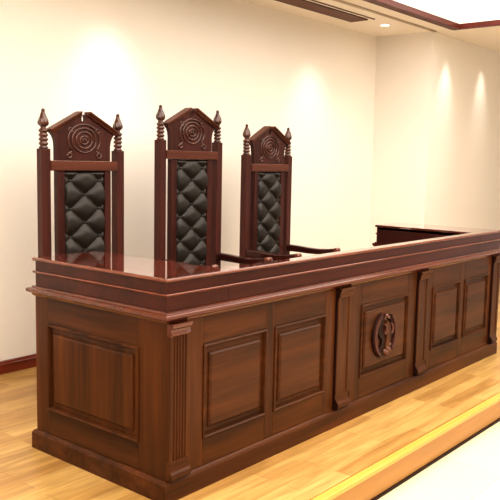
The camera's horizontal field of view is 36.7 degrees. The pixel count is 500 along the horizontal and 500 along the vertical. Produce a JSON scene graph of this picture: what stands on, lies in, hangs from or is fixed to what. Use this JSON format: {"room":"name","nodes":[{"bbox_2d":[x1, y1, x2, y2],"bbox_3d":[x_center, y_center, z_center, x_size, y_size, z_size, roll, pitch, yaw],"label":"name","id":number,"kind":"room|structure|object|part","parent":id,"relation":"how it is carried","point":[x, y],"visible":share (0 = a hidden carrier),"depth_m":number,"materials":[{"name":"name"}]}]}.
{"room":"courtroom","nodes":[
{"label":"courtroom","id":0,"kind":"room"},
{"bbox_2d":[0,0,376,360],"bbox_3d":[-1.816,-0.621,4.584,0.150,3.209,9.630,7,9,39],"label":"wall","id":1,"kind":"structure","parent":0,"point":[258,66],"depth_m":5.82,"materials":[{"name":"beige paint"}]},
{"bbox_2d":[0,354,36,374],"bbox_3d":[-1.785,0.785,4.689,0.014,0.086,9.615,7,9,39],"label":"baseboard","id":2,"kind":"structure","parent":1,"relation":"attached to","point":[29,361],"depth_m":4.98,"materials":[{"name":"brown wood"}]},
{"bbox_2d":[242,0,499,51],"bbox_3d":[2.574,-1.810,3.308,8.290,0.220,13.500,7,9,39],"label":"ceiling","id":3,"kind":"structure","parent":0,"point":[452,10],"depth_m":7.18,"materials":[{"name":"paint"}]},
{"bbox_2d":[275,0,374,21],"bbox_3d":[0.330,-2.082,6.239,0.243,0.016,2.335,7,9,39],"label":"ceiling vent","id":4,"kind":"object","parent":3,"relation":"in","point":[304,4],"visible":1,"depth_m":6.66,"materials":[{"name":"brown wood"}]},
{"bbox_2d":[379,24,390,26],"bbox_3d":[1.319,-2.195,7.353,0.124,0.010,0.124,7,9,39],"label":"recessed light","id":5,"kind":"object","parent":3,"relation":"in","point":[381,25],"visible":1,"depth_m":7.37,"materials":[{"name":"white glass"}]},
{"bbox_2d":[333,0,436,31],"bbox_3d":[-1.213,-1.848,3.954,0.033,0.022,9.630,7,9,39],"label":"trim","id":6,"kind":"structure","parent":3,"relation":"attached to","point":[339,1],"depth_m":6.82,"materials":[{"name":"beige paint"}]},
{"bbox_2d":[363,0,499,29],"bbox_3d":[1.323,-1.606,2.348,5.650,0.050,8.900,7,9,39],"label":"trim","id":7,"kind":"structure","parent":3,"relation":"attached to","point":[393,5],"depth_m":6.88,"materials":[{"name":"brown wood"}]},
{"bbox_2d":[369,33,418,246],"bbox_3d":[1.515,-0.973,8.156,0.650,3.209,0.150,7,9,39],"label":"wall","id":8,"kind":"structure","parent":0,"point":[396,73],"depth_m":8.01,"materials":[{"name":"beige paint"}]},
{"bbox_2d":[378,421,499,499],"bbox_3d":[2.494,1.236,3.680,8.340,0.100,13.500,7,9,39],"label":"floor","id":9,"kind":"structure","parent":0,"point":[471,471],"depth_m":3.79,"materials":[{"name":"beige tile"}]},
{"bbox_2d":[0,283,499,499],"bbox_3d":[0.436,0.869,5.374,2.565,0.152,13.500,7,9,39],"label":"platform","id":10,"kind":"object","parent":9,"relation":"on","point":[310,468],"depth_m":3.67,"materials":[{"name":"yellow wood"}]},
{"bbox_2d":[37,108,123,256],"bbox_3d":[-0.836,0.029,4.434,0.560,1.684,0.595,7,9,41],"label":"chair","id":11,"kind":"object","parent":10,"relation":"on","point":[82,167],"visible":0.59,"depth_m":4.50,"materials":[{"name":"brown wood"}]},
{"bbox_3d":[-1.202,0.140,4.413,0.055,1.455,0.058,7,9,41],"label":"post","id":12,"kind":"part","parent":11,"relation":"part of","materials":[{"name":"brown wood"}]},
{"bbox_3d":[-1.083,-0.748,4.401,0.066,0.137,0.225,7,9,41],"label":"gable moulding","id":13,"kind":"part","parent":11,"relation":"part of","materials":[{"name":"brown wood"}]},
{"bbox_3d":[-1.003,-0.506,4.531,0.050,0.058,0.476,7,9,41],"label":"cross rail","id":14,"kind":"part","parent":11,"relation":"part of","materials":[{"name":"brown wood"}]},
{"bbox_3d":[-0.907,-0.767,4.596,0.066,0.137,0.225,7,9,41],"label":"gable moulding","id":15,"kind":"part","parent":11,"relation":"part of","materials":[{"name":"brown wood"}]},
{"bbox_3d":[-0.844,0.101,4.809,0.055,1.455,0.058,7,9,41],"label":"post","id":16,"kind":"part","parent":11,"relation":"part of","materials":[{"name":"brown wood"}]},
{"bbox_2d":[154,105,272,267],"bbox_3d":[-0.239,-0.082,5.137,0.560,1.766,0.619,7,9,39],"label":"chair","id":17,"kind":"object","parent":10,"relation":"on","point":[194,187],"visible":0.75,"depth_m":5.21,"materials":[{"name":"brown wood"}]},
{"bbox_3d":[-0.611,0.030,5.095,0.055,1.537,0.058,7,9,39],"label":"post","id":18,"kind":"part","parent":17,"relation":"part of","materials":[{"name":"brown wood"}]},
{"bbox_3d":[-0.490,-0.899,5.087,0.066,0.137,0.234,7,9,39],"label":"gable moulding","id":19,"kind":"part","parent":17,"relation":"part of","materials":[{"name":"brown wood"}]},
{"bbox_3d":[-0.410,0.106,4.938,0.464,0.061,0.060,7,9,39],"label":"arm","id":20,"kind":"part","parent":17,"relation":"part of","materials":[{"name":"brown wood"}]},
{"bbox_3d":[-0.410,-0.658,5.223,0.050,0.058,0.500,7,9,39],"label":"cross rail","id":21,"kind":"part","parent":17,"relation":"part of","materials":[{"name":"brown wood"}]},
{"bbox_3d":[-0.315,-0.920,5.295,0.066,0.137,0.234,7,9,39],"label":"gable moulding","id":22,"kind":"part","parent":17,"relation":"part of","materials":[{"name":"brown wood"}]},
{"bbox_3d":[-0.252,-0.012,5.521,0.055,1.537,0.058,7,9,39],"label":"post","id":23,"kind":"part","parent":17,"relation":"part of","materials":[{"name":"brown wood"}]},
{"bbox_3d":[-0.055,0.064,5.359,0.464,0.061,0.060,7,9,39],"label":"arm","id":24,"kind":"part","parent":17,"relation":"part of","materials":[{"name":"brown wood"}]},
{"bbox_2d":[26,223,499,499],"bbox_3d":[0.417,0.408,4.636,0.964,0.935,3.488,7,9,39],"label":"bench","id":25,"kind":"object","parent":10,"relation":"on","point":[157,379],"visible":1,"depth_m":3.51,"materials":[{"name":"brown wood"}]},
{"bbox_3d":[-0.710,0.582,3.362,0.641,0.415,0.020,7,9,39],"label":"panel moulding","id":26,"kind":"part","parent":25,"relation":"part of","materials":[{"name":"brown wood"}]},
{"bbox_3d":[-0.702,0.315,3.335,0.635,0.127,0.012,7,9,39],"label":"rail","id":27,"kind":"part","parent":25,"relation":"part of","materials":[{"name":"brown wood"}]},
{"bbox_3d":[-0.709,0.581,3.364,0.609,0.383,0.016,7,9,39],"label":"raised panel","id":28,"kind":"part","parent":25,"relation":"part of","materials":[{"name":"brown wood"}]},
{"bbox_3d":[-0.712,0.845,3.397,0.635,0.122,0.012,7,9,39],"label":"rail","id":29,"kind":"part","parent":25,"relation":"part of","materials":[{"name":"brown wood"}]},
{"bbox_3d":[-0.074,0.855,3.418,0.012,0.122,0.425,7,9,39],"label":"rail","id":30,"kind":"part","parent":25,"relation":"part of","materials":[{"name":"brown wood"}]},
{"bbox_3d":[-0.067,0.592,3.385,0.016,0.383,0.399,7,9,39],"label":"raised panel","id":31,"kind":"part","parent":25,"relation":"part of","materials":[{"name":"brown wood"}]},
{"bbox_3d":[-0.064,0.325,3.356,0.012,0.127,0.425,7,9,39],"label":"rail","id":32,"kind":"part","parent":25,"relation":"part of","materials":[{"name":"brown wood"}]},
{"bbox_3d":[-0.065,0.592,3.384,0.020,0.415,0.431,7,9,39],"label":"panel moulding","id":33,"kind":"part","parent":25,"relation":"part of","materials":[{"name":"brown wood"}]},
{"bbox_3d":[0.422,0.101,4.602,0.960,0.047,3.488,7,9,39],"label":"cornice","id":34,"kind":"part","parent":25,"relation":"part of","materials":[{"name":"brown wood"}]},
{"bbox_3d":[0.240,0.818,3.792,0.012,0.122,0.423,7,9,39],"label":"rail","id":35,"kind":"part","parent":25,"relation":"part of","materials":[{"name":"brown wood"}]},
{"bbox_3d":[0.248,0.554,3.759,0.016,0.383,0.397,7,9,39],"label":"raised panel","id":36,"kind":"part","parent":25,"relation":"part of","materials":[{"name":"brown wood"}]},
{"bbox_3d":[0.249,0.554,3.758,0.020,0.415,0.429,7,9,39],"label":"panel moulding","id":37,"kind":"part","parent":25,"relation":"part of","materials":[{"name":"brown wood"}]},
{"bbox_3d":[0.251,0.288,3.730,0.012,0.127,0.423,7,9,39],"label":"rail","id":38,"kind":"part","parent":25,"relation":"part of","materials":[{"name":"brown wood"}]},
{"bbox_3d":[0.776,0.754,4.428,0.012,0.122,0.535,7,9,39],"label":"rail","id":39,"kind":"part","parent":25,"relation":"part of","materials":[{"name":"brown wood"}]},
{"bbox_3d":[0.783,0.490,4.396,0.016,0.383,0.509,7,9,39],"label":"raised panel","id":40,"kind":"part","parent":25,"relation":"part of","materials":[{"name":"brown wood"}]},
{"bbox_3d":[0.785,0.490,4.394,0.020,0.415,0.541,7,9,39],"label":"panel moulding","id":41,"kind":"part","parent":25,"relation":"part of","materials":[{"name":"brown wood"}]},
{"bbox_3d":[0.786,0.224,4.366,0.012,0.127,0.535,7,9,39],"label":"rail","id":42,"kind":"part","parent":25,"relation":"part of","materials":[{"name":"brown wood"}]},
{"bbox_3d":[1.286,0.693,5.035,0.012,0.122,0.404,7,9,39],"label":"rail","id":43,"kind":"part","parent":25,"relation":"part of","materials":[{"name":"brown wood"}]},
{"bbox_3d":[1.294,0.429,5.002,0.016,0.383,0.378,7,9,39],"label":"raised panel","id":44,"kind":"part","parent":25,"relation":"part of","materials":[{"name":"brown wood"}]},
{"bbox_3d":[1.295,0.430,5.001,0.020,0.415,0.410,7,9,39],"label":"panel moulding","id":45,"kind":"part","parent":25,"relation":"part of","materials":[{"name":"brown wood"}]},
{"bbox_3d":[1.297,0.163,4.973,0.012,0.127,0.404,7,9,39],"label":"rail","id":46,"kind":"part","parent":25,"relation":"part of","materials":[{"name":"brown wood"}]},
{"bbox_3d":[1.594,0.656,5.400,0.012,0.122,0.394,7,9,39],"label":"rail","id":47,"kind":"part","parent":25,"relation":"part of","materials":[{"name":"brown wood"}]},
{"bbox_3d":[1.601,0.393,5.368,0.016,0.383,0.368,7,9,39],"label":"raised panel","id":48,"kind":"part","parent":25,"relation":"part of","materials":[{"name":"brown wood"}]},
{"bbox_3d":[1.603,0.393,5.366,0.020,0.415,0.400,7,9,39],"label":"panel moulding","id":49,"kind":"part","parent":25,"relation":"part of","materials":[{"name":"brown wood"}]},
{"bbox_3d":[1.604,0.126,5.338,0.012,0.127,0.394,7,9,39],"label":"rail","id":50,"kind":"part","parent":25,"relation":"part of","materials":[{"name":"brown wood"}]},
{"bbox_2d":[239,124,340,265],"bbox_3d":[0.320,-0.108,5.808,0.560,1.684,0.595,6,8,38],"label":"chair","id":51,"kind":"object","parent":10,"relation":"on","point":[266,174],"visible":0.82,"depth_m":5.86,"materials":[{"name":"brown wood"}]},
{"bbox_3d":[-0.042,0.005,5.765,0.055,1.455,0.058,6,8,38],"label":"post","id":52,"kind":"part","parent":51,"relation":"part of","materials":[{"name":"brown wood"}]},
{"bbox_3d":[0.071,-0.884,5.760,0.066,0.137,0.225,6,8,38],"label":"gable moulding","id":53,"kind":"part","parent":51,"relation":"part of","materials":[{"name":"brown wood"}]},
{"bbox_3d":[0.145,-0.643,5.894,0.050,0.058,0.476,6,8,38],"label":"cross rail","id":54,"kind":"part","parent":51,"relation":"part of","materials":[{"name":"brown wood"}]},
{"bbox_3d":[0.163,0.039,5.609,0.464,0.061,0.060,6,8,38],"label":"arm","id":55,"kind":"part","parent":51,"relation":"part of","materials":[{"name":"brown wood"}]},
{"bbox_3d":[0.234,-0.905,5.965,0.066,0.137,0.225,6,8,38],"label":"gable moulding","id":56,"kind":"part","parent":51,"relation":"part of","materials":[{"name":"brown wood"}]},
{"bbox_3d":[0.290,-0.037,6.182,0.055,1.455,0.058,6,8,38],"label":"post","id":57,"kind":"part","parent":51,"relation":"part of","materials":[{"name":"brown wood"}]},
{"bbox_3d":[0.492,-0.002,6.021,0.464,0.061,0.060,6,8,38],"label":"arm","id":58,"kind":"part","parent":51,"relation":"part of","materials":[{"name":"brown wood"}]},
{"bbox_2d":[311,393,499,499],"bbox_3d":[1.438,0.922,4.537,0.045,0.024,13.500,7,9,39],"label":"trim","id":59,"kind":"structure","parent":10,"relation":"attached to","point":[332,493],"depth_m":3.70,"materials":[{"name":"yellow wood"}]},
{"bbox_2d":[333,401,499,499],"bbox_3d":[1.433,0.998,4.548,0.037,0.128,13.500,7,9,39],"label":"trim","id":60,"kind":"structure","parent":10,"relation":"attached to","point":[373,486],"depth_m":3.85,"materials":[{"name":"brown wood"}]},
{"bbox_2d":[371,418,499,499],"bbox_3d":[1.451,1.057,4.540,0.010,0.013,13.500,7,9,39],"label":"trim","id":61,"kind":"structure","parent":9,"relation":"on","point":[405,479],"depth_m":3.95,"materials":[{"name":"brown wood"}]},
{"bbox_2d":[411,32,499,229],"bbox_3d":[3.015,-1.080,9.320,0.150,3.209,3.870,7,9,39],"label":"wall","id":62,"kind":"structure","parent":0,"point":[456,167],"depth_m":8.28,"materials":[{"name":"beige paint"}]}
]}

